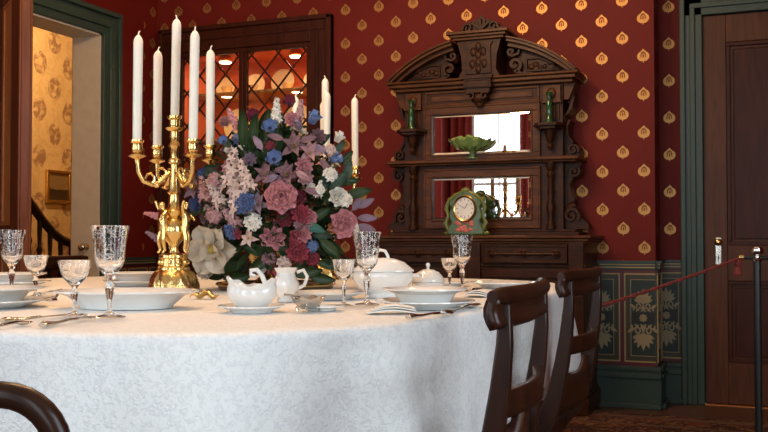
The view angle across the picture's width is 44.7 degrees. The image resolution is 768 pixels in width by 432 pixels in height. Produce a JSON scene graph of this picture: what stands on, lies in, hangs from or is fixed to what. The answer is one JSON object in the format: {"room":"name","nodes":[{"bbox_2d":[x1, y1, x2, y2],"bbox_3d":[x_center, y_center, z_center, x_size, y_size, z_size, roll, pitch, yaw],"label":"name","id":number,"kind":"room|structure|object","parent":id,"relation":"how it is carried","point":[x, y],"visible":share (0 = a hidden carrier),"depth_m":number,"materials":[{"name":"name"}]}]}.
{"room":"dining room","nodes":[
{"label":"dining room","id":0,"kind":"room"},
{"bbox_2d":[31,27,71,255],"bbox_3d":[-3.134,-0.509,8.210,0.100,3.300,6.400,-1,-2,22],"label":"wall","id":1,"kind":"structure","parent":0,"point":[52,52],"depth_m":8.42,"materials":[{"name":"beige paper"}]},
{"bbox_2d":[43,270,57,278],"bbox_3d":[-3.084,0.749,8.102,0.050,0.780,6.300,-1,-2,22],"label":"trim","id":2,"kind":"structure","parent":1,"relation":"attached to","point":[54,271],"depth_m":8.38,"materials":[{"name":"red wood"}]},
{"bbox_2d":[45,169,70,203],"bbox_3d":[-2.953,-0.263,8.461,0.030,0.300,0.310,-1,-2,22],"label":"framed picture","id":3,"kind":"object","parent":1,"relation":"attached to","point":[57,182],"visible":0.91,"depth_m":8.46,"materials":[{"name":"gold metal"}]},
{"bbox_2d":[71,38,72,208],"bbox_3d":[-1.098,-0.510,8.169,0.020,3.300,4.735,-1,-2,22],"label":"wall","id":4,"kind":"structure","parent":0,"point":[72,38],"depth_m":5.98,"materials":[{"name":"beige paint"}]},
{"bbox_2d":[35,0,156,275],"bbox_3d":[-2.885,-0.630,3.491,0.210,3.300,7.450,-1,-2,22],"label":"wall","id":5,"kind":"structure","parent":0,"point":[138,197],"depth_m":6.23,"materials":[{"name":"red paper"}]},
{"bbox_2d":[0,0,32,271],"bbox_3d":[-1.864,-0.062,4.605,0.061,2.200,0.900,1,-2,-32],"label":"door","id":6,"kind":"structure","parent":5,"relation":"in","point":[16,16],"depth_m":4.26,"materials":[{"name":"orange wood"}]},
{"bbox_2d":[33,13,100,276],"bbox_3d":[-2.065,-0.046,5.494,0.214,2.235,0.925,-1,-2,22],"label":"trim","id":7,"kind":"structure","parent":5,"relation":"attached to","point":[86,95],"depth_m":5.92,"materials":[{"name":"grey paint"}]},
{"bbox_2d":[33,0,122,275],"bbox_3d":[-1.941,-0.122,5.446,0.051,2.385,1.225,-1,-2,22],"label":"trim","id":8,"kind":"structure","parent":5,"relation":"attached to","point":[79,13],"depth_m":5.92,"materials":[{"name":"green paint"}]},
{"bbox_2d":[78,243,88,251],"bbox_3d":[-1.891,0.196,5.866,0.056,0.056,0.069,-1,-2,22],"label":"door knob","id":9,"kind":"object","parent":5,"relation":"attached to","point":[82,247],"visible":1,"depth_m":5.84,"materials":[{"name":"gold metal"}]},
{"bbox_2d":[121,257,156,271],"bbox_3d":[-1.636,0.570,6.200,0.032,0.590,0.435,-1,-2,22],"label":"trim","id":10,"kind":"structure","parent":5,"relation":"attached to","point":[130,263],"depth_m":6.22,"materials":[{"name":"green paint"}]},
{"bbox_2d":[156,0,659,260],"bbox_3d":[0.061,-0.565,6.041,3.317,3.300,0.500,-1,-2,22],"label":"wall","id":11,"kind":"structure","parent":0,"point":[614,44],"depth_m":5.43,"materials":[{"name":"red paper"}]},
{"bbox_2d":[341,258,658,366],"bbox_3d":[0.588,0.552,5.509,2.000,0.590,0.032,-1,-2,22],"label":"trim","id":12,"kind":"structure","parent":11,"relation":"attached to","point":[627,336],"depth_m":5.20,"materials":[{"name":"green paint"}]},
{"bbox_2d":[597,364,661,410],"bbox_3d":[0.601,0.955,5.484,1.987,0.232,0.050,-1,-2,22],"label":"baseboard","id":13,"kind":"structure","parent":11,"relation":"attached to","point":[622,386],"depth_m":5.16,"materials":[{"name":"green paint"}]},
{"bbox_2d":[656,260,664,366],"bbox_3d":[1.564,0.546,5.263,0.032,0.590,0.250,-1,-2,22],"label":"trim","id":14,"kind":"structure","parent":11,"relation":"attached to","point":[659,263],"depth_m":5.21,"materials":[{"name":"green paint"}]},
{"bbox_2d":[658,361,669,408],"bbox_3d":[1.572,0.949,5.249,0.050,0.232,0.250,-1,-2,22],"label":"baseboard","id":15,"kind":"structure","parent":11,"relation":"attached to","point":[665,401],"depth_m":5.20,"materials":[{"name":"green paint"}]},
{"bbox_2d":[658,0,680,259],"bbox_3d":[2.728,-0.590,5.060,2.363,3.300,0.200,-1,-2,22],"label":"wall","id":16,"kind":"structure","parent":0,"point":[668,10],"depth_m":5.39,"materials":[{"name":"red paper"}]},
{"bbox_2d":[662,260,681,361],"bbox_3d":[1.620,0.548,5.358,0.172,0.590,0.032,-1,-2,22],"label":"trim","id":17,"kind":"structure","parent":16,"relation":"attached to","point":[671,271],"depth_m":5.35,"materials":[{"name":"green paint"}]},
{"bbox_2d":[666,362,681,403],"bbox_3d":[1.642,0.951,5.329,0.118,0.232,0.050,-1,-2,22],"label":"baseboard","id":18,"kind":"structure","parent":16,"relation":"attached to","point":[674,376],"depth_m":5.32,"materials":[{"name":"green paint"}]},
{"bbox_2d":[679,0,767,404],"bbox_3d":[2.252,-0.118,5.123,1.188,2.360,0.080,-1,-2,22],"label":"trim","id":19,"kind":"structure","parent":16,"relation":"attached to","point":[691,12],"depth_m":5.30,"materials":[{"name":"green paint"}]},
{"bbox_2d":[702,11,767,405],"bbox_3d":[2.254,-0.046,5.126,0.942,2.205,0.130,-1,-2,22],"label":"door","id":20,"kind":"structure","parent":16,"relation":"in","point":[734,46],"depth_m":5.26,"materials":[{"name":"brown wood"}]},
{"bbox_2d":[706,403,767,408],"bbox_3d":[2.257,1.059,5.104,0.940,0.006,0.045,-1,-2,22],"label":"trim","id":21,"kind":"structure","parent":16,"relation":"attached to","point":[714,404],"depth_m":5.21,"materials":[{"name":"orange wood"}]},
{"bbox_2d":[594,403,767,421],"bbox_3d":[-0.543,1.070,4.463,8.000,0.050,11.300,-1,-2,22],"label":"floor","id":22,"kind":"structure","parent":0,"point":[682,410],"depth_m":5.06,"materials":[{"name":"brown wood"}]},
{"bbox_2d":[31,197,70,278],"bbox_3d":[-2.581,0.352,7.691,0.076,1.553,3.900,-1,-2,22],"label":"banister","id":23,"kind":"object","parent":22,"relation":"on","point":[42,222],"visible":0.16,"depth_m":7.43,"materials":[{"name":"black wood"}]},
{"bbox_2d":[157,13,333,274],"bbox_3d":[-0.860,-0.090,6.308,1.300,2.365,0.500,-1,-2,22],"label":"china cabinet","id":24,"kind":"object","parent":22,"relation":"on","point":[257,61],"visible":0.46,"depth_m":6.15,"materials":[{"name":"red wood"}]},
{"bbox_2d":[562,411,767,431],"bbox_3d":[0.030,0.996,2.826,4.700,0.012,4.900,-1,-2,22],"label":"rug","id":25,"kind":"object","parent":22,"relation":"on","point":[597,421],"visible":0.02,"depth_m":4.64,"materials":[{"name":"brown carpet"}]},
{"bbox_2d":[0,381,69,431],"bbox_3d":[-0.506,0.556,1.090,0.459,0.780,0.394,0,-1,3],"label":"chair","id":26,"kind":"object","parent":25,"relation":"on","point":[30,403],"visible":1,"depth_m":0.90,"materials":[{"name":"brown wood"}]},
{"bbox_2d":[43,255,88,270],"bbox_3d":[-1.352,0.610,4.349,0.553,0.846,0.489,-1,-2,20],"label":"dining chair","id":27,"kind":"object","parent":25,"relation":"on","point":[52,264],"visible":0.13,"depth_m":4.49,"materials":[{"name":"brown wood"}]},
{"bbox_2d":[378,15,603,415],"bbox_3d":[0.545,-0.053,5.305,1.320,2.210,0.467,-1,-2,22],"label":"sideboard","id":28,"kind":"object","parent":25,"relation":"on","point":[526,179],"visible":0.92,"depth_m":5.26,"materials":[{"name":"brown wood"}]},
{"bbox_2d":[407,100,414,128],"bbox_3d":[0.159,-0.588,5.443,0.052,0.172,0.051,-1,-2,22],"label":"bottle","id":29,"kind":"object","parent":28,"relation":"on","point":[411,111],"visible":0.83,"depth_m":5.43,"materials":[{"name":"green glass"}]},
{"bbox_2d":[397,128,426,154],"bbox_3d":[0.159,-0.429,5.439,0.170,0.147,0.120,-1,-2,22],"label":"shelf","id":30,"kind":"object","parent":28,"relation":"attached to","point":[415,138],"depth_m":5.45,"materials":[{"name":"brown wood"}]},
{"bbox_2d":[443,187,489,234],"bbox_3d":[0.465,-0.024,5.226,0.268,0.272,0.104,-1,-2,22],"label":"mantel clock","id":31,"kind":"object","parent":28,"relation":"on","point":[467,215],"visible":0.98,"depth_m":5.18,"materials":[{"name":"green ceramic"}]},
{"bbox_2d":[448,135,495,158],"bbox_3d":[0.503,-0.395,5.330,0.278,0.137,0.278,-1,-2,22],"label":"compote","id":32,"kind":"object","parent":28,"relation":"on","point":[470,144],"visible":1,"depth_m":5.26,"materials":[{"name":"green glass"}]},
{"bbox_2d":[448,137,495,151],"bbox_3d":[0.503,-0.401,5.330,0.278,0.070,0.278,-1,-2,22],"label":"bowl","id":33,"kind":"object","parent":32,"relation":"on","point":[467,144],"depth_m":5.25,"materials":[{"name":"green glass"}]},
{"bbox_2d":[433,111,530,154],"bbox_3d":[0.554,-0.471,5.336,0.586,0.237,0.003,-1,-2,22],"label":"mirror","id":34,"kind":"object","parent":28,"relation":"on","point":[511,130],"depth_m":5.32,"materials":[{"name":"white mirror"}]},
{"bbox_2d":[433,176,530,219],"bbox_3d":[0.554,-0.102,5.326,0.586,0.247,0.003,-1,-2,22],"label":"mirror","id":35,"kind":"object","parent":28,"relation":"attached to","point":[506,197],"depth_m":5.29,"materials":[{"name":"white mirror"}]},
{"bbox_2d":[386,155,586,167],"bbox_3d":[0.584,-0.308,5.405,1.130,0.033,0.265,-1,-2,22],"label":"shelf","id":36,"kind":"object","parent":28,"relation":"attached to","point":[443,161],"depth_m":5.29,"materials":[{"name":"brown wood"}]},
{"bbox_2d":[380,235,603,243],"bbox_3d":[0.548,0.134,5.306,1.320,0.045,0.455,-1,-2,22],"label":"countertop","id":37,"kind":"structure","parent":28,"relation":"on","point":[436,239],"depth_m":5.04,"materials":[{"name":"brown wood"}]},
{"bbox_2d":[545,92,552,121],"bbox_3d":[0.908,-0.596,5.137,0.052,0.172,0.051,-1,-2,22],"label":"bottle","id":38,"kind":"object","parent":28,"relation":"on","point":[548,103],"visible":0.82,"depth_m":5.12,"materials":[{"name":"green glass"}]},
{"bbox_2d":[533,122,566,149],"bbox_3d":[0.908,-0.437,5.133,0.170,0.147,0.120,-1,-2,22],"label":"shelf","id":39,"kind":"object","parent":28,"relation":"attached to","point":[546,135],"depth_m":5.17,"materials":[{"name":"brown wood"}]},
{"bbox_2d":[482,277,550,431],"bbox_3d":[0.029,0.544,1.765,0.553,0.846,0.489,0,-2,18],"label":"dining chair","id":40,"kind":"object","parent":25,"relation":"on","point":[506,307],"visible":1,"depth_m":1.54,"materials":[{"name":"brown wood"}]},
{"bbox_2d":[506,266,602,431],"bbox_3d":[0.323,0.566,2.624,0.553,0.846,0.489,-1,-2,23],"label":"dining chair","id":41,"kind":"object","parent":25,"relation":"on","point":[567,392],"visible":0.7,"depth_m":2.40,"materials":[{"name":"brown wood"}]},
{"bbox_2d":[739,245,767,431],"bbox_3d":[1.367,0.552,3.269,0.402,0.898,0.300,-1,-2,22],"label":"stand","id":42,"kind":"object","parent":25,"relation":"on","point":[757,251],"visible":1,"depth_m":3.28,"materials":[{"name":"black paint"}]},
{"bbox_2d":[602,258,742,306],"bbox_3d":[0.916,0.212,3.075,0.888,0.141,0.117,1,-2,-42],"label":"rope","id":43,"kind":"object","parent":42,"relation":"hanging from","point":[738,272],"visible":0.93,"depth_m":3.20,"materials":[{"name":"red fabric"}]},
{"bbox_3d":[-0.662,0.627,3.123,2.296,0.740,2.646,-1,-2,22],"label":"dining table","id":44,"kind":"object","parent":25,"relation":"on","visible":0},
{"bbox_2d":[0,275,580,431],"bbox_3d":[-0.668,0.400,3.129,2.430,0.302,2.772,-1,-2,22],"label":"tablecloth","id":45,"kind":"object","parent":44,"relation":"on","point":[195,364],"visible":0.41,"depth_m":1.79,"materials":[{"name":"white fabric"}]},
{"bbox_2d":[0,230,25,284],"bbox_3d":[-1.136,0.141,2.848,0.082,0.198,0.082,-1,-2,22],"label":"water goblet","id":46,"kind":"object","parent":45,"relation":"on","point":[11,241],"visible":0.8,"depth_m":2.82,"materials":[{"name":"clear glass"}]},
{"bbox_2d":[0,320,32,326],"bbox_3d":[-0.721,0.206,1.779,0.038,0.011,0.123,-1,-2,24],"label":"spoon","id":47,"kind":"object","parent":45,"relation":"on","point":[16,321],"visible":1,"depth_m":1.80,"materials":[{"name":"silver metal"}]},
{"bbox_2d":[0,296,49,308],"bbox_3d":[-0.984,0.217,2.326,0.284,0.021,0.284,-1,-2,22],"label":"dinner plate","id":48,"kind":"object","parent":45,"relation":"on","point":[27,300],"visible":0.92,"depth_m":2.28,"materials":[{"name":"white ceramic"}]},
{"bbox_2d":[0,285,44,301],"bbox_3d":[-0.984,0.198,2.326,0.260,0.041,0.260,-1,-2,22],"label":"plate","id":49,"kind":"object","parent":48,"relation":"on","point":[8,293],"visible":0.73,"depth_m":2.29,"materials":[{"name":"white ceramic"}]},
{"bbox_2d":[0,279,50,284],"bbox_3d":[-1.336,0.243,3.346,0.270,0.021,0.270,-1,-2,22],"label":"dinner plate","id":50,"kind":"object","parent":45,"relation":"on","point":[40,281],"visible":0.25,"depth_m":3.26,"materials":[{"name":"white ceramic"}]},
{"bbox_2d":[0,272,46,282],"bbox_3d":[-1.336,0.225,3.346,0.240,0.041,0.240,-1,-2,22],"label":"plate","id":51,"kind":"object","parent":50,"relation":"on","point":[19,276],"visible":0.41,"depth_m":3.29,"materials":[{"name":"white ceramic"}]},
{"bbox_2d":[22,255,48,295],"bbox_3d":[-1.026,0.177,2.747,0.074,0.122,0.074,-1,-2,22],"label":"wine glass","id":52,"kind":"object","parent":45,"relation":"on","point":[35,264],"visible":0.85,"depth_m":2.73,"materials":[{"name":"clear glass"}]},
{"bbox_2d":[0,314,72,322],"bbox_3d":[-0.723,0.211,1.952,0.020,0.011,0.190,-1,-2,26],"label":"table knife","id":53,"kind":"object","parent":45,"relation":"on","point":[5,319],"visible":0.92,"depth_m":1.91,"materials":[{"name":"silver metal"}]},
{"bbox_2d":[38,292,58,300],"bbox_3d":[-0.931,0.223,2.596,0.060,0.022,0.060,-1,-2,22],"label":"salt dish","id":54,"kind":"object","parent":45,"relation":"on","point":[53,296],"visible":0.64,"depth_m":2.58,"materials":[{"name":"clear glass"}]},
{"bbox_2d":[38,316,93,326],"bbox_3d":[-0.635,0.209,1.872,0.022,0.011,0.203,0,-1,8],"label":"fork","id":55,"kind":"object","parent":45,"relation":"on","point":[44,323],"visible":1,"depth_m":1.83,"materials":[{"name":"silver metal"}]},
{"bbox_2d":[57,260,91,315],"bbox_3d":[-0.689,0.160,2.077,0.074,0.122,0.074,-1,-2,22],"label":"wine glass","id":56,"kind":"object","parent":45,"relation":"on","point":[74,272],"visible":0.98,"depth_m":2.06,"materials":[{"name":"clear glass"}]},
{"bbox_2d":[90,225,129,317],"bbox_3d":[-0.596,0.120,2.028,0.082,0.198,0.082,-1,-2,22],"label":"water goblet","id":57,"kind":"object","parent":45,"relation":"on","point":[109,241],"visible":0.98,"depth_m":2.00,"materials":[{"name":"clear glass"}]},
{"bbox_2d":[52,287,198,309],"bbox_3d":[-0.636,0.205,2.306,0.359,0.044,0.252,0,-1,0],"label":"serving platter","id":58,"kind":"object","parent":45,"relation":"on","point":[124,298],"visible":0.89,"depth_m":2.23,"materials":[{"name":"white ceramic"}]},
{"bbox_2d":[103,279,148,286],"bbox_3d":[-0.909,0.245,3.416,0.230,0.021,0.230,-1,-2,22],"label":"dinner plate","id":59,"kind":"object","parent":45,"relation":"on","point":[116,282],"visible":0.62,"depth_m":3.33,"materials":[{"name":"white ceramic"}]},
{"bbox_2d":[115,271,154,280],"bbox_3d":[-0.909,0.227,3.416,0.200,0.041,0.200,-1,-2,22],"label":"bowl","id":60,"kind":"object","parent":59,"relation":"on","point":[128,275],"visible":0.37,"depth_m":3.35,"materials":[{"name":"white ceramic"}]},
{"bbox_2d":[128,115,218,288],"bbox_3d":[-0.686,-0.040,3.053,0.242,0.578,0.242,0,-1,6],"label":"candelabrum","id":61,"kind":"object","parent":45,"relation":"on","point":[173,271],"visible":0.98,"depth_m":3.02,"materials":[{"name":"gold metal"}]},
{"bbox_2d":[128,139,145,160],"bbox_3d":[-0.788,-0.209,2.976,0.058,0.066,0.058,-1,-2,22],"label":"candle cup","id":62,"kind":"object","parent":61,"relation":"on","point":[136,147],"depth_m":2.96,"materials":[{"name":"gold metal"}]},
{"bbox_2d":[132,31,142,139],"bbox_3d":[-0.786,-0.410,2.979,0.030,0.366,0.030,0,-1,32],"label":"candle","id":63,"kind":"object","parent":61,"relation":"on","point":[138,42],"visible":0.95,"depth_m":2.97,"materials":[{"name":"beige wax"}]},
{"bbox_2d":[153,47,161,144],"bbox_3d":[-0.768,-0.399,3.165,0.030,0.353,0.030,1,-2,-18],"label":"candle","id":64,"kind":"object","parent":61,"relation":"on","point":[157,58],"visible":0.98,"depth_m":3.15,"materials":[{"name":"beige wax"}]},
{"bbox_2d":[149,145,165,164],"bbox_3d":[-0.768,-0.205,3.159,0.058,0.066,0.058,-1,-2,22],"label":"candle cup","id":65,"kind":"object","parent":61,"relation":"on","point":[157,153],"depth_m":3.14,"materials":[{"name":"gold metal"}]},
{"bbox_2d":[166,115,183,131],"bbox_3d":[-0.686,-0.301,3.060,0.060,0.054,0.060,-1,-2,22],"label":"candle cup","id":66,"kind":"object","parent":61,"relation":"on","point":[174,120],"depth_m":3.04,"materials":[{"name":"gold metal"}]},
{"bbox_2d":[170,15,180,114],"bbox_3d":[-0.684,-0.489,3.065,0.030,0.346,0.030,-1,-2,42],"label":"candle","id":67,"kind":"object","parent":61,"relation":"on","point":[176,25],"visible":0.98,"depth_m":3.05,"materials":[{"name":"beige wax"}]},
{"bbox_2d":[184,139,201,159],"bbox_3d":[-0.605,-0.210,2.956,0.058,0.066,0.058,-1,-2,22],"label":"candle cup","id":68,"kind":"object","parent":61,"relation":"on","point":[192,147],"depth_m":2.94,"materials":[{"name":"gold metal"}]},
{"bbox_2d":[189,26,199,138],"bbox_3d":[-0.603,-0.417,2.963,0.030,0.378,0.030,1,-2,-8],"label":"candle","id":69,"kind":"object","parent":61,"relation":"on","point":[194,38],"visible":0.98,"depth_m":2.95,"materials":[{"name":"beige wax"}]},
{"bbox_2d":[201,145,218,163],"bbox_3d":[-0.585,-0.205,3.139,0.058,0.066,0.058,-1,-2,22],"label":"candle cup","id":70,"kind":"object","parent":61,"relation":"on","point":[210,153],"depth_m":3.12,"materials":[{"name":"gold metal"}]},
{"bbox_2d":[206,45,214,144],"bbox_3d":[-0.586,-0.400,3.147,0.030,0.353,0.030,-1,-3,22],"label":"candle","id":71,"kind":"object","parent":61,"relation":"on","point":[210,56],"visible":0.98,"depth_m":3.13,"materials":[{"name":"beige wax"}]},
{"bbox_2d":[190,289,219,298],"bbox_3d":[-0.510,0.223,2.656,0.086,0.029,0.051,0,-1,0],"label":"dish","id":72,"kind":"object","parent":45,"relation":"on","point":[207,292],"visible":1,"depth_m":2.65,"materials":[{"name":"gold metal"}]},
{"bbox_2d":[218,303,285,313],"bbox_3d":[-0.307,0.215,2.166,0.156,0.017,0.156,-1,-2,22],"label":"saucer","id":73,"kind":"object","parent":45,"relation":"on","point":[240,310],"visible":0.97,"depth_m":2.12,"materials":[{"name":"white ceramic"}]},
{"bbox_2d":[226,268,276,306],"bbox_3d":[-0.307,0.167,2.167,0.118,0.093,0.081,0,-1,0],"label":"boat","id":74,"kind":"object","parent":73,"relation":"on","point":[240,294],"visible":0.84,"depth_m":2.14,"materials":[{"name":"white ceramic"}]},
{"bbox_2d":[216,280,335,289],"bbox_3d":[-0.373,0.239,3.216,0.412,0.022,0.412,-1,-2,22],"label":"tray","id":75,"kind":"object","parent":45,"relation":"on","point":[311,285],"visible":0.38,"depth_m":3.12,"materials":[{"name":"gold metal"}]},
{"bbox_2d":[143,94,376,283],"bbox_3d":[-0.387,-0.085,3.183,0.642,0.636,0.607,1,-2,-41],"label":"flower arrangement","id":76,"kind":"object","parent":75,"relation":"on","point":[271,150],"visible":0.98,"depth_m":3.05,"materials":[{"name":"multicoloured plant"}]},
{"bbox_2d":[274,267,308,301],"bbox_3d":[-0.259,0.187,2.542,0.090,0.092,0.071,1,-2,-31],"label":"jug","id":77,"kind":"object","parent":45,"relation":"on","point":[286,281],"visible":0.88,"depth_m":2.52,"materials":[{"name":"white ceramic"}]},
{"bbox_2d":[284,293,324,312],"bbox_3d":[-0.178,0.200,2.160,0.082,0.043,0.078,-1,-2,45],"label":"salt dish","id":78,"kind":"object","parent":45,"relation":"on","point":[311,302],"visible":1,"depth_m":2.14,"materials":[{"name":"silver metal"}]},
{"bbox_2d":[290,295,324,308],"bbox_3d":[-0.176,0.200,2.161,0.079,0.030,0.079,0,-1,0],"label":"bowl","id":79,"kind":"object","parent":78,"relation":"on","point":[311,302],"depth_m":2.14,"materials":[{"name":"clear glass"}]},
{"bbox_2d":[308,304,343,311],"bbox_3d":[-0.147,0.218,2.216,0.104,0.013,0.104,-1,-2,22],"label":"plate","id":80,"kind":"object","parent":45,"relation":"on","point":[324,307],"visible":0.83,"depth_m":2.19,"materials":[{"name":"white ceramic"}]},
{"bbox_2d":[296,290,364,299],"bbox_3d":[-0.160,0.225,2.656,0.210,0.021,0.210,-1,-2,22],"label":"dinner plate","id":81,"kind":"object","parent":45,"relation":"on","point":[329,294],"visible":0.74,"depth_m":2.61,"materials":[{"name":"white ceramic"}]},
{"bbox_2d":[308,153,361,279],"bbox_3d":[-0.254,-0.015,4.023,0.242,0.578,0.242,-1,-2,39],"label":"candelabrum","id":82,"kind":"object","parent":45,"relation":"on","point":[355,173],"visible":0.06,"depth_m":3.97,"materials":[{"name":"gold metal"}]},
{"bbox_2d":[292,94,298,126],"bbox_3d":[-0.383,-0.365,4.020,0.030,0.329,0.030,-1,-2,32],"label":"candle","id":83,"kind":"object","parent":82,"relation":"on","point":[294,108],"visible":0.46,"depth_m":4.01,"materials":[{"name":"beige wax"}]},
{"bbox_2d":[320,102,321,158],"bbox_3d":[-0.270,-0.361,4.162,0.030,0.329,0.030,0,-2,-18],"label":"candle","id":84,"kind":"object","parent":82,"relation":"on","point":[321,102],"visible":0.12,"depth_m":4.15,"materials":[{"name":"beige wax"}]},
{"bbox_2d":[322,76,328,129],"bbox_3d":[-0.254,-0.450,4.035,0.030,0.318,0.030,-2,-2,42],"label":"candle","id":85,"kind":"object","parent":82,"relation":"on","point":[325,84],"visible":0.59,"depth_m":4.03,"materials":[{"name":"beige wax"}]},
{"bbox_2d":[323,89,330,159],"bbox_3d":[-0.240,-0.368,3.902,0.030,0.329,0.030,1,-1,-8],"label":"candle","id":86,"kind":"object","parent":82,"relation":"on","point":[326,98],"visible":0.65,"depth_m":3.89,"materials":[{"name":"beige wax"}]},
{"bbox_2d":[351,94,357,165],"bbox_3d":[-0.126,-0.364,4.047,0.030,0.329,0.030,-1,-2,22],"label":"candle","id":87,"kind":"object","parent":82,"relation":"on","point":[354,103],"visible":0.95,"depth_m":4.04,"materials":[{"name":"beige wax"}]},
{"bbox_2d":[352,166,361,178],"bbox_3d":[-0.125,-0.182,4.040,0.058,0.066,0.058,1,-2,-35],"label":"candle cup","id":88,"kind":"object","parent":82,"relation":"on","point":[355,173],"depth_m":4.03,"materials":[{"name":"gold metal"}]},
{"bbox_2d":[332,259,355,305],"bbox_3d":[-0.102,0.170,2.377,0.061,0.117,0.061,-1,-2,22],"label":"wine glass","id":89,"kind":"object","parent":45,"relation":"on","point":[343,268],"visible":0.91,"depth_m":2.36,"materials":[{"name":"clear glass"}]},
{"bbox_2d":[352,232,381,304],"bbox_3d":[-0.044,0.135,2.418,0.076,0.188,0.076,-1,-2,22],"label":"water goblet","id":90,"kind":"object","parent":45,"relation":"on","point":[366,244],"visible":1,"depth_m":2.40,"materials":[{"name":"clear glass"}]},
{"bbox_2d":[350,248,421,298],"bbox_3d":[-0.003,0.165,2.697,0.226,0.144,0.126,0,-1,8],"label":"soup tureen","id":91,"kind":"object","parent":45,"relation":"on","point":[388,272],"visible":0.76,"depth_m":2.65,"materials":[{"name":"white ceramic"}]},
{"bbox_2d":[365,304,417,313],"bbox_3d":[0.016,0.212,2.136,0.115,0.020,0.070,0,-1,-4],"label":"napkin","id":92,"kind":"object","parent":45,"relation":"on","point":[385,307],"visible":1,"depth_m":2.11,"materials":[{"name":"white fabric"}]},
{"bbox_2d":[375,297,475,309],"bbox_3d":[0.101,0.216,2.296,0.248,0.021,0.248,-1,-2,22],"label":"dinner plate","id":93,"kind":"object","parent":45,"relation":"on","point":[456,301],"visible":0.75,"depth_m":2.22,"materials":[{"name":"white ceramic"}]},
{"bbox_2d":[382,286,467,302],"bbox_3d":[0.101,0.198,2.296,0.212,0.041,0.212,-1,-2,22],"label":"soup bowl","id":94,"kind":"object","parent":93,"relation":"on","point":[404,294],"visible":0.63,"depth_m":2.24,"materials":[{"name":"white ceramic"}]},
{"bbox_2d":[412,263,444,285],"bbox_3d":[0.132,0.190,2.797,0.100,0.100,0.100,0,-1,0],"label":"covered dish","id":95,"kind":"object","parent":45,"relation":"on","point":[430,277],"visible":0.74,"depth_m":2.76,"materials":[{"name":"white ceramic"}]},
{"bbox_2d":[405,311,455,318],"bbox_3d":[0.102,0.213,2.033,0.022,0.011,0.178,-1,-2,35],"label":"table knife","id":96,"kind":"object","parent":45,"relation":"on","point":[410,315],"visible":0.87,"depth_m":1.99,"materials":[{"name":"silver metal"}]},
{"bbox_2d":[441,258,456,285],"bbox_3d":[0.225,0.197,3.197,0.061,0.105,0.061,-1,-2,22],"label":"wine glass","id":97,"kind":"object","parent":45,"relation":"on","point":[449,264],"visible":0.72,"depth_m":3.18,"materials":[{"name":"clear glass"}]},
{"bbox_2d":[444,281,468,285],"bbox_3d":[0.249,0.248,3.416,0.124,0.015,0.124,-1,-2,22],"label":"saucer","id":98,"kind":"object","parent":45,"relation":"on","point":[446,283],"visible":0.64,"depth_m":3.38,"materials":[{"name":"white ceramic"}]},
{"bbox_2d":[440,303,480,314],"bbox_3d":[0.184,0.217,2.211,0.038,0.011,0.314,-1,-2,20],"label":"spoon","id":99,"kind":"object","parent":45,"relation":"on","point":[445,311],"visible":0.96,"depth_m":2.19,"materials":[{"name":"silver metal"}]},
{"bbox_2d":[461,303,480,308],"bbox_3d":[0.212,0.219,2.287,0.038,0.011,0.151,-1,-2,20],"label":"spoon bowl","id":100,"kind":"object","parent":99,"relation":"on","point":[470,304],"depth_m":2.29,"materials":[{"name":"silver metal"}]},
{"bbox_2d":[450,235,473,290],"bbox_3d":[0.258,0.154,3.078,0.076,0.184,0.076,-1,-2,22],"label":"water goblet","id":101,"kind":"object","parent":45,"relation":"on","point":[461,244],"visible":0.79,"depth_m":3.06,"materials":[{"name":"clear glass"}]},
{"bbox_2d":[462,289,490,296],"bbox_3d":[0.280,0.228,2.776,0.076,0.020,0.100,-1,-2,20],"label":"napkin","id":102,"kind":"object","parent":45,"relation":"on","point":[481,292],"visible":0.86,"depth_m":2.74,"materials":[{"name":"white fabric"}]},
{"bbox_2d":[468,286,488,290],"bbox_3d":[0.346,0.242,3.176,0.020,0.011,0.349,-1,-2,23],"label":"table knife","id":103,"kind":"object","parent":45,"relation":"on","point":[469,289],"visible":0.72,"depth_m":3.05,"materials":[{"name":"silver metal"}]},
{"bbox_2d":[470,280,533,288],"bbox_3d":[0.418,0.241,3.276,0.230,0.021,0.230,-1,-2,22],"label":"dinner plate","id":104,"kind":"object","parent":45,"relation":"on","point":[493,284],"visible":0.64,"depth_m":3.24,"materials":[{"name":"white ceramic"}]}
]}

